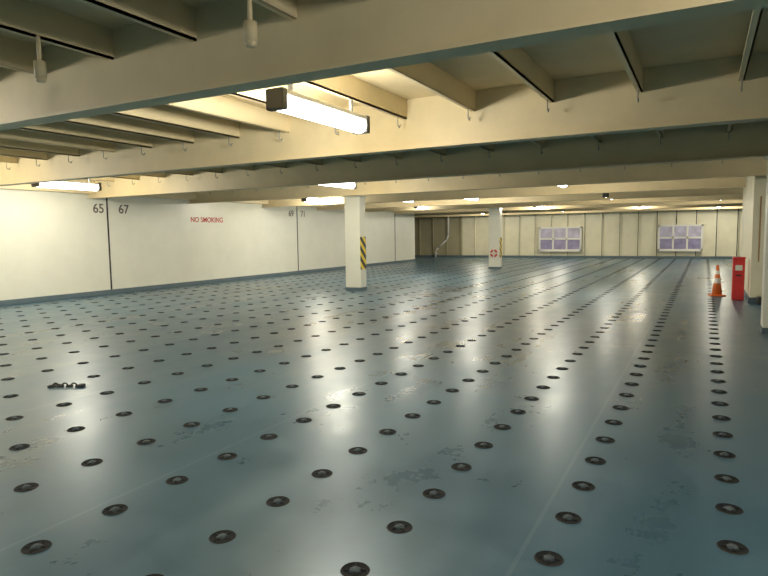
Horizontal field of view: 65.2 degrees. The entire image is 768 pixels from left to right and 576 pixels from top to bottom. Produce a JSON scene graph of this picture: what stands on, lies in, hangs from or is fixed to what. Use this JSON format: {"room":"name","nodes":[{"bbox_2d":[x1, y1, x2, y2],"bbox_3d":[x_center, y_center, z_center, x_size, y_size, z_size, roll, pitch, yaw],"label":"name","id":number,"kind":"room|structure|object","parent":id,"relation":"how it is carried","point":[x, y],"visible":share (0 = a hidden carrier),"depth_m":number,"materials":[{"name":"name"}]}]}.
{"room":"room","nodes":[
{"label":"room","id":0,"kind":"room"},
{"bbox_2d":[33,0,257,82],"bbox_3d":[-2.538,-1.715,4.538,3.884,0.340,0.224,2,6,28],"label":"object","id":1,"kind":"structure","parent":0,"point":[249,25],"depth_m":3.71,"materials":[{"name":"beige metal"}]},
{"bbox_2d":[0,179,414,305],"bbox_3d":[-9.420,-1.201,14.086,0.420,3.350,48.100,2,6,28],"label":"wall","id":2,"kind":"structure","parent":0,"point":[54,245],"depth_m":18.68,"materials":[{"name":"white paint"}]},
{"bbox_2d":[93,204,103,212],"bbox_3d":[-8.017,-2.238,16.840,0.004,0.264,0.332,2,6,28],"label":"number","id":3,"kind":"object","parent":2,"relation":"attached to","point":[94,207],"visible":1,"depth_m":16.87,"materials":[{"name":"black paint"}]},
{"bbox_2d":[119,205,128,213],"bbox_3d":[-7.621,-2.309,17.578,0.004,0.265,0.353,2,6,28],"label":"number","id":4,"kind":"object","parent":2,"relation":"attached to","point":[120,208],"visible":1,"depth_m":17.54,"materials":[{"name":"black paint"}]},
{"bbox_2d":[191,217,222,222],"bbox_3d":[-6.046,-2.333,20.539,0.004,0.174,1.501,2,6,28],"label":"no smoking sign","id":5,"kind":"object","parent":2,"relation":"attached to","point":[206,218],"visible":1,"depth_m":20.48,"materials":[{"name":"red paint"}]},
{"bbox_2d":[0,257,767,575],"bbox_3d":[0.474,0.515,12.431,28.800,0.050,54.200,2,6,28],"label":"floor","id":6,"kind":"structure","parent":0,"point":[650,510],"depth_m":5.08,"materials":[{"name":"blue paint"}]},
{"bbox_2d":[1,377,14,380],"bbox_3d":[-4.325,1.049,6.894,0.148,0.005,0.143,2,6,28],"label":"pots","id":7,"kind":"object","parent":6,"relation":"on","point":[4,379],"depth_m":6.88,"materials":[{"name":"metal"}]},
{"bbox_2d":[2,394,18,397],"bbox_3d":[-3.818,1.109,6.140,0.137,0.005,0.137,2,6,28],"label":"pots","id":8,"kind":"object","parent":6,"relation":"on","point":[12,395],"depth_m":6.14,"materials":[{"name":"metal"}]},
{"bbox_2d":[5,415,23,420],"bbox_3d":[-3.318,1.169,5.386,0.142,0.005,0.142,2,6,28],"label":"pots","id":9,"kind":"object","parent":6,"relation":"on","point":[11,418],"depth_m":5.38,"materials":[{"name":"metal"}]},
{"bbox_2d":[9,444,29,450],"bbox_3d":[-2.815,1.230,4.631,0.141,0.005,0.133,2,6,28],"label":"pots","id":10,"kind":"object","parent":6,"relation":"on","point":[19,446],"depth_m":4.63,"materials":[{"name":"metal"}]},
{"bbox_2d":[15,307,28,326],"bbox_3d":[-7.622,0.586,12.597,3.352,0.005,1.840,2,6,28],"label":"pots","id":11,"kind":"object","parent":6,"relation":"on","point":[15,307],"depth_m":12.59,"materials":[{"name":"metal"}]},
{"bbox_2d":[13,482,38,491],"bbox_3d":[-2.313,1.290,3.878,0.145,0.005,0.140,2,6,28],"label":"pots","id":12,"kind":"object","parent":6,"relation":"on","point":[25,487],"depth_m":3.88,"materials":[{"name":"metal"}]},
{"bbox_2d":[20,540,51,553],"bbox_3d":[-1.810,1.350,3.124,0.146,0.005,0.140,2,6,28],"label":"pots","id":13,"kind":"object","parent":6,"relation":"on","point":[37,546],"depth_m":3.12,"materials":[{"name":"metal"}]},
{"bbox_2d":[34,305,54,322],"bbox_3d":[-7.391,0.545,13.018,3.303,0.005,1.753,2,6,28],"label":"pots","id":14,"kind":"object","parent":6,"relation":"on","point":[34,305],"depth_m":12.96,"materials":[{"name":"metal"}]},
{"bbox_2d":[56,402,71,406],"bbox_3d":[-3.095,1.129,5.804,0.147,0.005,0.144,2,6,28],"label":"pots","id":15,"kind":"object","parent":6,"relation":"on","point":[65,403],"depth_m":5.80,"materials":[{"name":"metal"}]},
{"bbox_2d":[52,303,76,319],"bbox_3d":[-7.169,0.507,13.407,3.314,0.005,1.760,2,6,28],"label":"pots","id":16,"kind":"object","parent":6,"relation":"on","point":[52,303],"depth_m":13.43,"materials":[{"name":"metal"}]},
{"bbox_2d":[47,382,85,387],"bbox_3d":[-3.451,1.062,6.507,0.401,0.078,0.078,-1,5,0],"label":"chain","id":17,"kind":"object","parent":6,"relation":"on","point":[72,383],"visible":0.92,"depth_m":6.50,"materials":[{"name":"black metal"}]},
{"bbox_2d":[66,426,84,431],"bbox_3d":[-2.594,1.189,5.049,0.144,0.005,0.141,2,6,28],"label":"pots","id":18,"kind":"object","parent":6,"relation":"on","point":[78,428],"depth_m":5.04,"materials":[{"name":"metal"}]},
{"bbox_2d":[81,458,102,465],"bbox_3d":[-2.090,1.250,4.294,0.148,0.005,0.140,2,6,28],"label":"pots","id":19,"kind":"object","parent":6,"relation":"on","point":[90,462],"depth_m":4.29,"materials":[{"name":"metal"}]},
{"bbox_2d":[87,375,99,377],"bbox_3d":[-3.377,1.029,6.967,0.144,0.005,0.126,2,6,28],"label":"pots","id":20,"kind":"object","parent":6,"relation":"on","point":[91,376],"depth_m":6.97,"materials":[{"name":"metal"}]},
{"bbox_2d":[100,391,113,394],"bbox_3d":[-2.875,1.089,6.217,0.139,0.005,0.139,2,6,28],"label":"pots","id":21,"kind":"object","parent":6,"relation":"on","point":[105,392],"depth_m":6.21,"materials":[{"name":"metal"}]},
{"bbox_2d":[102,504,127,514],"bbox_3d":[-1.586,1.310,3.541,0.143,0.005,0.141,2,6,28],"label":"pots","id":22,"kind":"object","parent":6,"relation":"on","point":[115,509],"depth_m":3.54,"materials":[{"name":"metal"}]},
{"bbox_2d":[116,411,131,415],"bbox_3d":[-2.369,1.149,5.469,0.147,0.005,0.133,2,6,28],"label":"pots","id":23,"kind":"object","parent":6,"relation":"on","point":[126,413],"depth_m":5.46,"materials":[{"name":"metal"}]},
{"bbox_2d":[138,381,150,383],"bbox_3d":[-2.646,1.048,6.639,0.148,0.005,0.121,2,6,28],"label":"pots","id":24,"kind":"object","parent":6,"relation":"on","point":[142,382],"depth_m":6.64,"materials":[{"name":"metal"}]},
{"bbox_2d":[137,438,155,444],"bbox_3d":[-1.867,1.209,4.712,0.143,0.005,0.142,2,6,28],"label":"pots","id":25,"kind":"object","parent":6,"relation":"on","point":[144,441],"depth_m":4.71,"materials":[{"name":"metal"}]},
{"bbox_2d":[146,574,163,575],"bbox_3d":[-1.085,1.365,2.845,0.073,0.005,0.038,2,6,28],"label":"pots","id":26,"kind":"object","parent":6,"relation":"on","point":[149,574],"depth_m":2.85,"materials":[{"name":"metal"}]},
{"bbox_2d":[157,399,172,402],"bbox_3d":[-2.149,1.109,5.880,0.140,0.005,0.132,2,6,28],"label":"pots","id":27,"kind":"object","parent":6,"relation":"on","point":[162,400],"depth_m":5.88,"materials":[{"name":"metal"}]},
{"bbox_2d":[166,476,187,484],"bbox_3d":[-1.365,1.270,3.956,0.136,0.005,0.141,2,6,28],"label":"pots","id":28,"kind":"object","parent":6,"relation":"on","point":[175,480],"depth_m":3.95,"materials":[{"name":"metal"}]},
{"bbox_2d":[171,372,183,374],"bbox_3d":[-2.425,1.008,7.053,0.135,0.005,0.130,2,6,28],"label":"pots","id":29,"kind":"object","parent":6,"relation":"on","point":[176,373],"depth_m":7.05,"materials":[{"name":"metal"}]},
{"bbox_2d":[183,422,199,426],"bbox_3d":[-1.642,1.169,5.128,0.143,0.005,0.133,2,6,28],"label":"pots","id":30,"kind":"object","parent":6,"relation":"on","point":[190,424],"depth_m":5.13,"materials":[{"name":"metal"}]},
{"bbox_2d":[194,388,207,390],"bbox_3d":[-1.923,1.068,6.300,0.148,0.005,0.116,2,6,28],"label":"pots","id":31,"kind":"object","parent":6,"relation":"on","point":[197,389],"depth_m":6.30,"materials":[{"name":"metal"}]},
{"bbox_2d":[209,530,235,543],"bbox_3d":[-0.862,1.330,3.204,0.143,0.005,0.141,2,6,28],"label":"pots","id":32,"kind":"object","parent":6,"relation":"on","point":[222,536],"depth_m":3.20,"materials":[{"name":"metal"}]},
{"bbox_2d":[217,453,236,459],"bbox_3d":[-1.143,1.229,4.373,0.142,0.005,0.143,2,6,28],"label":"pots","id":33,"kind":"object","parent":6,"relation":"on","point":[225,456],"depth_m":4.37,"materials":[{"name":"metal"}]},
{"bbox_2d":[222,407,237,411],"bbox_3d":[-1.420,1.129,5.546,0.143,0.005,0.134,2,6,28],"label":"pots","id":34,"kind":"object","parent":6,"relation":"on","point":[232,409],"depth_m":5.54,"materials":[{"name":"metal"}]},
{"bbox_2d":[226,378,238,380],"bbox_3d":[-1.694,1.028,6.719,0.138,0.005,0.125,2,6,28],"label":"pots","id":35,"kind":"object","parent":6,"relation":"on","point":[230,379],"depth_m":6.72,"materials":[{"name":"metal"}]},
{"bbox_2d":[256,395,270,398],"bbox_3d":[-1.194,1.088,5.964,0.133,0.005,0.135,2,6,28],"label":"pots","id":36,"kind":"object","parent":6,"relation":"on","point":[262,396],"depth_m":5.96,"materials":[{"name":"metal"}]},
{"bbox_2d":[260,433,277,439],"bbox_3d":[-0.921,1.189,4.790,0.140,0.005,0.142,2,6,28],"label":"pots","id":37,"kind":"object","parent":6,"relation":"on","point":[269,436],"depth_m":4.79,"materials":[{"name":"metal"}]},
{"bbox_2d":[266,496,289,506],"bbox_3d":[-0.641,1.290,3.621,0.141,0.005,0.144,2,6,28],"label":"pots","id":38,"kind":"object","parent":6,"relation":"on","point":[277,501],"depth_m":3.62,"materials":[{"name":"metal"}]},
{"bbox_2d":[286,385,298,387],"bbox_3d":[-0.977,1.048,6.374,0.139,0.005,0.119,2,6,28],"label":"pots","id":39,"kind":"object","parent":6,"relation":"on","point":[288,386],"depth_m":6.37,"materials":[{"name":"metal"}]},
{"bbox_2d":[296,417,311,422],"bbox_3d":[-0.697,1.149,5.206,0.137,0.005,0.146,2,6,28],"label":"pots","id":40,"kind":"object","parent":6,"relation":"on","point":[300,420],"depth_m":5.20,"materials":[{"name":"metal"}]},
{"bbox_2d":[311,375,323,377],"bbox_3d":[-0.748,1.007,6.801,0.138,0.005,0.128,2,6,28],"label":"pots","id":41,"kind":"object","parent":6,"relation":"on","point":[315,376],"depth_m":6.80,"materials":[{"name":"metal"}]},
{"bbox_2d":[311,469,332,477],"bbox_3d":[-0.416,1.249,4.037,0.141,0.005,0.143,2,6,28],"label":"pots","id":42,"kind":"object","parent":6,"relation":"on","point":[320,473],"depth_m":4.03,"materials":[{"name":"metal"}]},
{"bbox_2d":[326,404,340,407],"bbox_3d":[-0.474,1.108,5.625,0.139,0.005,0.132,2,6,28],"label":"pots","id":43,"kind":"object","parent":6,"relation":"on","point":[329,405],"depth_m":5.62,"materials":[{"name":"metal"}]},
{"bbox_2d":[342,196,366,290],"bbox_3d":[-0.824,-1.285,17.333,0.580,2.700,0.420,2,6,28],"label":"pillar","id":44,"kind":"structure","parent":6,"relation":"on","point":[354,206],"depth_m":17.19,"materials":[{"name":"white paint"}]},
{"bbox_2d":[340,562,369,575],"bbox_3d":[-0.134,1.350,2.869,0.138,0.005,0.135,2,6,28],"label":"pots","id":45,"kind":"object","parent":6,"relation":"on","point":[352,568],"depth_m":2.87,"materials":[{"name":"metal"}]},
{"bbox_2d":[348,447,366,453],"bbox_3d":[-0.193,1.209,4.452,0.138,0.005,0.143,2,6,28],"label":"pots","id":46,"kind":"object","parent":6,"relation":"on","point":[355,450],"depth_m":4.45,"materials":[{"name":"metal"}]},
{"bbox_2d":[352,392,365,395],"bbox_3d":[-0.251,1.068,6.039,0.140,0.005,0.141,2,6,28],"label":"pots","id":47,"kind":"object","parent":6,"relation":"on","point":[355,393],"depth_m":6.03,"materials":[{"name":"metal"}]},
{"bbox_2d":[375,382,387,384],"bbox_3d":[-0.031,1.028,6.451,0.129,0.005,0.122,2,6,28],"label":"pots","id":48,"kind":"object","parent":6,"relation":"on","point":[377,383],"depth_m":6.45,"materials":[{"name":"metal"}]},
{"bbox_2d":[379,429,395,434],"bbox_3d":[0.030,1.169,4.867,0.137,0.005,0.145,2,6,28],"label":"pots","id":49,"kind":"object","parent":6,"relation":"on","point":[384,431],"depth_m":4.86,"materials":[{"name":"metal"}]},
{"bbox_2d":[375,268,419,291],"bbox_3d":[0.352,-0.404,22.443,4.905,0.005,10.248,2,6,28],"label":"pots","id":50,"kind":"object","parent":6,"relation":"on","point":[396,268],"depth_m":21.21,"materials":[{"name":"metal"}]},
{"bbox_2d":[387,520,412,533],"bbox_3d":[0.086,1.310,3.282,0.138,0.005,0.142,2,6,28],"label":"pots","id":51,"kind":"object","parent":6,"relation":"on","point":[399,527],"depth_m":3.28,"materials":[{"name":"metal"}]},
{"bbox_2d":[395,372,406,375],"bbox_3d":[0.194,0.988,6.873,0.137,0.005,0.152,2,6,28],"label":"pots","id":52,"kind":"object","parent":6,"relation":"on","point":[400,373],"depth_m":6.87,"materials":[{"name":"metal"}]},
{"bbox_2d":[405,413,420,417],"bbox_3d":[0.254,1.128,5.289,0.133,0.005,0.140,2,6,28],"label":"pots","id":53,"kind":"object","parent":6,"relation":"on","point":[411,415],"depth_m":5.28,"materials":[{"name":"metal"}]},
{"bbox_2d":[426,400,440,404],"bbox_3d":[0.475,1.088,5.704,0.130,0.005,0.145,2,6,28],"label":"pots","id":54,"kind":"object","parent":6,"relation":"on","point":[433,402],"depth_m":5.70,"materials":[{"name":"metal"}]},
{"bbox_2d":[422,488,444,498],"bbox_3d":[0.308,1.269,3.700,0.139,0.005,0.143,2,6,28],"label":"pots","id":55,"kind":"object","parent":6,"relation":"on","point":[433,493],"depth_m":3.69,"materials":[{"name":"metal"}]},
{"bbox_2d":[422,259,446,273],"label":"pots","id":56,"kind":"object","parent":6,"relation":"on","point":[443,259],"depth_m":29.78,"materials":[{"name":"metal"}]},
{"bbox_2d":[421,258,471,286],"label":"pots","id":57,"kind":"object","parent":6,"relation":"on","point":[463,258],"depth_m":21.39,"materials":[{"name":"metal"}]},
{"bbox_2d":[445,389,458,391],"bbox_3d":[0.697,1.048,6.119,0.139,0.005,0.121,2,6,28],"label":"pots","id":58,"kind":"object","parent":6,"relation":"on","point":[447,390],"depth_m":6.12,"materials":[{"name":"metal"}]},
{"bbox_2d":[451,463,471,470],"bbox_3d":[0.529,1.229,4.117,0.136,0.005,0.144,2,6,28],"label":"pots","id":59,"kind":"object","parent":6,"relation":"on","point":[456,466],"depth_m":4.11,"materials":[{"name":"metal"}]},
{"bbox_2d":[462,379,474,381],"bbox_3d":[0.916,1.008,6.531,0.139,0.005,0.125,2,6,28],"label":"pots","id":60,"kind":"object","parent":6,"relation":"on","point":[465,380],"depth_m":6.53,"materials":[{"name":"metal"}]},
{"bbox_2d":[477,370,488,372],"bbox_3d":[1.139,0.968,6.948,0.132,0.005,0.135,2,6,28],"label":"pots","id":61,"kind":"object","parent":6,"relation":"on","point":[480,371],"depth_m":6.95,"materials":[{"name":"metal"}]},
{"bbox_2d":[474,442,492,448],"bbox_3d":[0.754,1.189,4.532,0.136,0.005,0.140,2,6,28],"label":"pots","id":62,"kind":"object","parent":6,"relation":"on","point":[484,445],"depth_m":4.53,"materials":[{"name":"metal"}]},
{"bbox_2d":[488,208,502,268],"bbox_3d":[4.967,-2.209,26.780,0.580,2.700,0.420,2,6,28],"label":"pillar","id":63,"kind":"structure","parent":6,"relation":"on","point":[495,214],"depth_m":26.63,"materials":[{"name":"white paint"}]},
{"bbox_2d":[490,249,497,256],"bbox_3d":[4.875,-1.543,26.649,0.358,0.358,0.084,2,6,28],"label":"lifebuoy","id":64,"kind":"object","parent":63,"relation":"attached to","point":[491,251],"visible":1,"depth_m":26.61,"materials":[{"name":"red paint"}]},
{"bbox_2d":[494,424,510,429],"bbox_3d":[0.977,1.148,4.949,0.141,0.005,0.146,2,6,28],"label":"pots","id":65,"kind":"object","parent":6,"relation":"on","point":[498,426],"depth_m":4.94,"materials":[{"name":"metal"}]},
{"bbox_2d":[510,409,525,413],"bbox_3d":[1.202,1.108,5.368,0.129,0.005,0.142,2,6,28],"label":"pots","id":66,"kind":"object","parent":6,"relation":"on","point":[516,411],"depth_m":5.37,"materials":[{"name":"metal"}]},
{"bbox_2d":[524,396,538,400],"bbox_3d":[1.425,1.068,5.782,0.130,0.005,0.152,2,6,28],"label":"pots","id":67,"kind":"object","parent":6,"relation":"on","point":[530,398],"depth_m":5.78,"materials":[{"name":"metal"}]},
{"bbox_2d":[536,385,549,388],"bbox_3d":[1.647,1.027,6.203,0.139,0.005,0.143,2,6,28],"label":"pots","id":68,"kind":"object","parent":6,"relation":"on","point":[540,386],"depth_m":6.20,"materials":[{"name":"metal"}]},
{"bbox_2d":[526,258,568,273],"label":"pots","id":69,"kind":"object","parent":6,"relation":"on","point":[529,258],"depth_m":28.15,"materials":[{"name":"metal"}]},
{"bbox_2d":[497,297,598,344],"bbox_3d":[3.256,0.510,11.743,0.936,0.005,6.806,2,6,28],"label":"pots","id":70,"kind":"object","parent":6,"relation":"on","point":[597,297],"depth_m":10.76,"materials":[{"name":"metal"}]},
{"bbox_2d":[534,550,563,566],"bbox_3d":[0.811,1.329,2.946,0.141,0.005,0.144,2,6,28],"label":"pots","id":71,"kind":"object","parent":6,"relation":"on","point":[548,558],"depth_m":2.94,"materials":[{"name":"metal"}]},
{"bbox_2d":[547,376,559,378],"bbox_3d":[1.864,0.987,6.615,0.129,0.005,0.129,2,6,28],"label":"pots","id":72,"kind":"object","parent":6,"relation":"on","point":[551,377],"depth_m":6.61,"materials":[{"name":"metal"}]},
{"bbox_2d":[556,367,567,369],"bbox_3d":[2.092,0.947,7.036,0.127,0.005,0.139,2,6,28],"label":"pots","id":73,"kind":"object","parent":6,"relation":"on","point":[559,368],"depth_m":7.04,"materials":[{"name":"metal"}]},
{"bbox_2d":[555,512,581,523],"bbox_3d":[1.033,1.289,3.363,0.139,0.005,0.143,2,6,28],"label":"pots","id":74,"kind":"object","parent":6,"relation":"on","point":[565,517],"depth_m":3.36,"materials":[{"name":"metal"}]},
{"bbox_2d":[572,481,594,490],"bbox_3d":[1.256,1.249,3.778,0.136,0.005,0.148,2,6,28],"label":"pots","id":75,"kind":"object","parent":6,"relation":"on","point":[579,485],"depth_m":3.78,"materials":[{"name":"metal"}]},
{"bbox_2d":[585,457,605,464],"bbox_3d":[1.478,1.209,4.196,0.136,0.005,0.144,2,6,28],"label":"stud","id":76,"kind":"object","parent":6,"relation":"on","point":[593,460],"depth_m":4.19,"materials":[{"name":"metal"}]},
{"bbox_2d":[572,298,633,354],"bbox_3d":[4.222,0.562,11.015,0.140,0.005,7.290,2,6,28],"label":"pots","id":77,"kind":"object","parent":6,"relation":"on","point":[633,298],"depth_m":9.58,"materials":[{"name":"metal"}]},
{"bbox_2d":[596,436,614,442],"bbox_3d":[1.703,1.168,4.613,0.132,0.005,0.144,2,6,28],"label":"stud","id":78,"kind":"object","parent":6,"relation":"on","point":[603,439],"depth_m":4.61,"materials":[{"name":"metal"}]},
{"bbox_2d":[605,419,622,424],"bbox_3d":[1.925,1.128,5.027,0.137,0.005,0.141,2,6,28],"label":"pots","id":79,"kind":"object","parent":6,"relation":"on","point":[612,422],"depth_m":5.03,"materials":[{"name":"metal"}]},
{"bbox_2d":[612,405,628,409],"bbox_3d":[2.147,1.087,5.448,0.137,0.005,0.152,2,6,28],"label":"pots","id":80,"kind":"object","parent":6,"relation":"on","point":[619,407],"depth_m":5.45,"materials":[{"name":"metal"}]},
{"bbox_2d":[619,393,633,396],"bbox_3d":[2.371,1.047,5.861,0.129,0.005,0.140,2,6,28],"label":"pots","id":81,"kind":"object","parent":6,"relation":"on","point":[621,394],"depth_m":5.86,"materials":[{"name":"metal"}]},
{"bbox_2d":[620,274,634,282],"bbox_3d":[8.324,-0.331,20.372,0.140,0.005,3.837,2,6,28],"label":"pots","id":82,"kind":"object","parent":6,"relation":"on","point":[631,276],"depth_m":20.25,"materials":[{"name":"metal"}]},
{"bbox_2d":[624,382,638,385],"bbox_3d":[2.591,1.007,6.281,0.135,0.005,0.150,2,6,28],"label":"pots","id":83,"kind":"object","parent":6,"relation":"on","point":[627,383],"depth_m":6.27,"materials":[{"name":"metal"}]},
{"bbox_2d":[630,373,642,375],"bbox_3d":[2.817,0.967,6.695,0.128,0.005,0.133,2,6,28],"label":"pots","id":84,"kind":"object","parent":6,"relation":"on","point":[634,374],"depth_m":6.69,"materials":[{"name":"metal"}]},
{"bbox_2d":[638,260,691,359],"bbox_3d":[9.707,-0.279,19.575,0.140,0.005,27.571,2,6,28],"label":"pots","id":85,"kind":"object","parent":6,"relation":"on","point":[683,275],"depth_m":10.93,"materials":[{"name":"metal"}]},
{"bbox_2d":[659,259,674,273],"label":"pots","id":86,"kind":"object","parent":6,"relation":"on","point":[670,263],"depth_m":26.65,"materials":[{"name":"metal"}]},
{"bbox_2d":[706,260,711,293],"bbox_3d":[12.579,-0.648,23.263,0.129,0.005,18.613,2,6,28],"label":"pots","id":87,"kind":"object","parent":6,"relation":"on","point":[708,277],"depth_m":19.95,"materials":[{"name":"metal"}]},
{"bbox_2d":[708,299,721,356],"bbox_3d":[5.861,0.568,10.691,0.137,0.005,7.118,2,6,28],"label":"pots","id":88,"kind":"object","parent":6,"relation":"on","point":[714,349],"depth_m":9.65,"materials":[{"name":"metal"}]},
{"bbox_2d":[710,362,722,364],"bbox_3d":[3.985,0.906,7.192,0.127,0.005,0.143,2,6,28],"label":"pots","id":89,"kind":"object","parent":6,"relation":"on","point":[716,363],"depth_m":7.19,"materials":[{"name":"metal"}]},
{"bbox_2d":[708,265,725,296],"bbox_3d":[8.084,-0.184,14.552,0.310,0.755,0.310,0,5,11],"label":"traffic cone","id":90,"kind":"object","parent":6,"relation":"on","point":[716,290],"visible":1,"depth_m":14.49,"materials":[{"name":"orange plastic"}]},
{"bbox_2d":[710,370,724,372],"bbox_3d":[3.766,0.946,6.778,0.138,0.005,0.137,2,6,28],"label":"pots","id":91,"kind":"object","parent":6,"relation":"on","point":[714,371],"depth_m":6.78,"materials":[{"name":"metal"}]},
{"bbox_2d":[711,379,725,382],"bbox_3d":[3.544,0.987,6.357,0.130,0.005,0.149,2,6,28],"label":"pots","id":92,"kind":"object","parent":6,"relation":"on","point":[713,380],"depth_m":6.35,"materials":[{"name":"metal"}]},
{"bbox_2d":[711,389,726,393],"bbox_3d":[3.318,1.027,5.944,0.130,0.005,0.153,2,6,28],"label":"pots","id":93,"kind":"object","parent":6,"relation":"on","point":[715,390],"depth_m":5.94,"materials":[{"name":"metal"}]},
{"bbox_2d":[711,401,728,405],"bbox_3d":[3.095,1.067,5.528,0.137,0.005,0.150,2,6,28],"label":"pots","id":94,"kind":"object","parent":6,"relation":"on","point":[718,403],"depth_m":5.53,"materials":[{"name":"metal"}]},
{"bbox_2d":[712,415,730,420],"bbox_3d":[2.873,1.108,5.108,0.134,0.005,0.149,2,6,28],"label":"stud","id":95,"kind":"object","parent":6,"relation":"on","point":[719,417],"depth_m":5.10,"materials":[{"name":"metal"}]},
{"bbox_2d":[712,431,732,437],"bbox_3d":[2.647,1.148,4.694,0.137,0.005,0.152,2,6,28],"label":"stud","id":96,"kind":"object","parent":6,"relation":"on","point":[718,433],"depth_m":4.69,"materials":[{"name":"metal"}]},
{"bbox_2d":[713,451,735,457],"bbox_3d":[2.426,1.188,4.275,0.137,0.005,0.144,2,6,28],"label":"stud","id":97,"kind":"object","parent":6,"relation":"on","point":[724,454],"depth_m":4.27,"materials":[{"name":"metal"}]},
{"bbox_2d":[714,474,738,482],"bbox_3d":[2.203,1.228,3.859,0.135,0.005,0.146,2,6,28],"label":"pots","id":98,"kind":"object","parent":6,"relation":"on","point":[724,478],"depth_m":3.85,"materials":[{"name":"metal"}]},
{"bbox_2d":[715,503,743,514],"bbox_3d":[1.981,1.269,3.442,0.139,0.005,0.144,2,6,28],"label":"pots","id":99,"kind":"object","parent":6,"relation":"on","point":[727,508],"depth_m":3.44,"materials":[{"name":"metal"}]},
{"bbox_2d":[716,540,748,554],"bbox_3d":[1.757,1.309,3.026,0.140,0.005,0.146,2,6,28],"label":"pots","id":100,"kind":"object","parent":6,"relation":"on","point":[729,546],"depth_m":3.02,"materials":[{"name":"metal"}]},
{"bbox_2d":[731,257,745,299],"bbox_3d":[8.058,-0.216,13.649,0.260,0.980,0.245,2,6,28],"label":"box","id":101,"kind":"object","parent":6,"relation":"on","point":[738,266],"visible":1,"depth_m":13.55,"materials":[{"name":"paint"}]},
{"bbox_2d":[741,175,766,303],"bbox_3d":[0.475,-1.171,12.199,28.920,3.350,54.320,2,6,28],"label":"pillar","id":102,"kind":"structure","parent":6,"relation":"on","point":[754,193],"depth_m":12.94,"materials":[{"name":"paint"}]},
{"bbox_2d":[756,297,761,304],"bbox_3d":[8.235,0.201,12.687,0.600,0.316,0.220,2,6,28],"label":"heap","id":103,"kind":"object","parent":6,"relation":"on","point":[758,299],"visible":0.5,"depth_m":12.73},
{"bbox_2d":[760,155,767,333],"bbox_3d":[6.095,-0.650,9.140,0.580,2.700,0.420,2,6,28],"label":"pillar","id":104,"kind":"structure","parent":6,"relation":"on","point":[764,302],"depth_m":9.18,"materials":[{"name":"white paint"}]},
{"bbox_2d":[0,0,767,217],"bbox_3d":[0.450,-2.506,11.981,28.600,0.650,52.000,2,6,28],"label":"ceiling","id":105,"kind":"structure","parent":0,"point":[694,104],"depth_m":6.96,"materials":[{"name":"beige metal"}]},
{"bbox_2d":[31,179,101,190],"bbox_3d":[-7.367,-2.603,13.964,0.200,0.593,1.630,2,6,28],"label":"ceiling light","id":106,"kind":"object","parent":105,"relation":"hanging from","point":[77,185],"visible":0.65,"depth_m":14.00,"materials":[{"name":"white plastic"}]},
{"bbox_2d":[301,197,326,202],"bbox_3d":[-2.380,-3.325,21.266,0.200,0.593,1.630,2,6,28],"label":"ceiling light","id":107,"kind":"object","parent":105,"relation":"hanging from","point":[322,199],"visible":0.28,"depth_m":21.09,"materials":[{"name":"white plastic"}]},
{"bbox_2d":[266,84,369,134],"bbox_3d":[-0.631,-2.005,6.209,0.200,0.593,1.630,2,6,28],"label":"ceiling light","id":108,"kind":"object","parent":105,"relation":"hanging from","point":[280,99],"visible":0.97,"depth_m":5.97,"materials":[{"name":"white plastic"}]},
{"bbox_2d":[323,183,356,188],"bbox_3d":[-1.159,-2.732,14.431,0.200,0.593,1.630,2,6,28],"label":"ceiling light","id":109,"kind":"object","parent":105,"relation":"hanging from","point":[342,185],"visible":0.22,"depth_m":14.69,"materials":[{"name":"white plastic"}]},
{"bbox_2d":[6,76,742,193],"bbox_3d":[1.576,-2.832,15.347,16.164,0.141,14.882,2,6,28],"label":"hooks","id":110,"kind":"object","parent":105,"relation":"hanging from","point":[468,117],"depth_m":9.92,"materials":[{"name":"beige metal"}]},
{"bbox_2d":[0,0,762,181],"bbox_3d":[0.363,-2.713,12.064,26.657,0.250,54.000,2,6,28],"label":"beams","id":111,"kind":"structure","parent":105,"relation":"attached to","point":[218,115],"depth_m":6.66,"materials":[{"name":"beige metal"}]},
{"bbox_2d":[0,0,767,114],"bbox_3d":[0.427,-2.871,12.128,28.800,0.050,54.200,2,6,28],"label":"ceiling plate","id":112,"kind":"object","parent":105,"relation":"attached to","point":[722,36],"depth_m":5.91,"materials":[{"name":"beige metal"}]},
{"bbox_2d":[603,193,613,199],"bbox_3d":[7.996,-3.474,21.312,0.200,0.593,1.630,2,6,28],"label":"ceiling light","id":113,"kind":"object","parent":105,"relation":"hanging from","point":[605,195],"visible":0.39,"depth_m":20.63,"materials":[{"name":"black plastic"}]},
{"bbox_2d":[415,208,741,258],"bbox_3d":[13.187,-3.462,35.874,28.600,3.350,0.220,2,6,28],"label":"wall","id":114,"kind":"structure","parent":0,"point":[634,234],"depth_m":36.16,"materials":[{"name":"paint"}]},
{"bbox_2d":[434,217,449,256],"bbox_3d":[3.941,-3.759,40.650,1.080,3.350,0.230,2,6,28],"label":"pipe","id":115,"kind":"object","parent":114,"relation":"attached to","point":[448,218],"visible":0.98,"depth_m":40.41,"materials":[{"name":"grey metal"}]},
{"bbox_2d":[538,226,581,251],"bbox_3d":[10.832,-3.009,36.962,2.590,1.520,0.160,2,6,28],"label":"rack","id":116,"kind":"object","parent":114,"relation":"attached to","point":[551,239],"visible":1,"depth_m":36.95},
{"bbox_2d":[658,224,703,250],"bbox_3d":[16.701,-2.822,33.840,2.290,1.500,0.160,2,6,28],"label":"window","id":117,"kind":"structure","parent":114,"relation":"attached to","point":[688,237],"depth_m":33.83,"materials":[{"name":"glass"}]}
]}

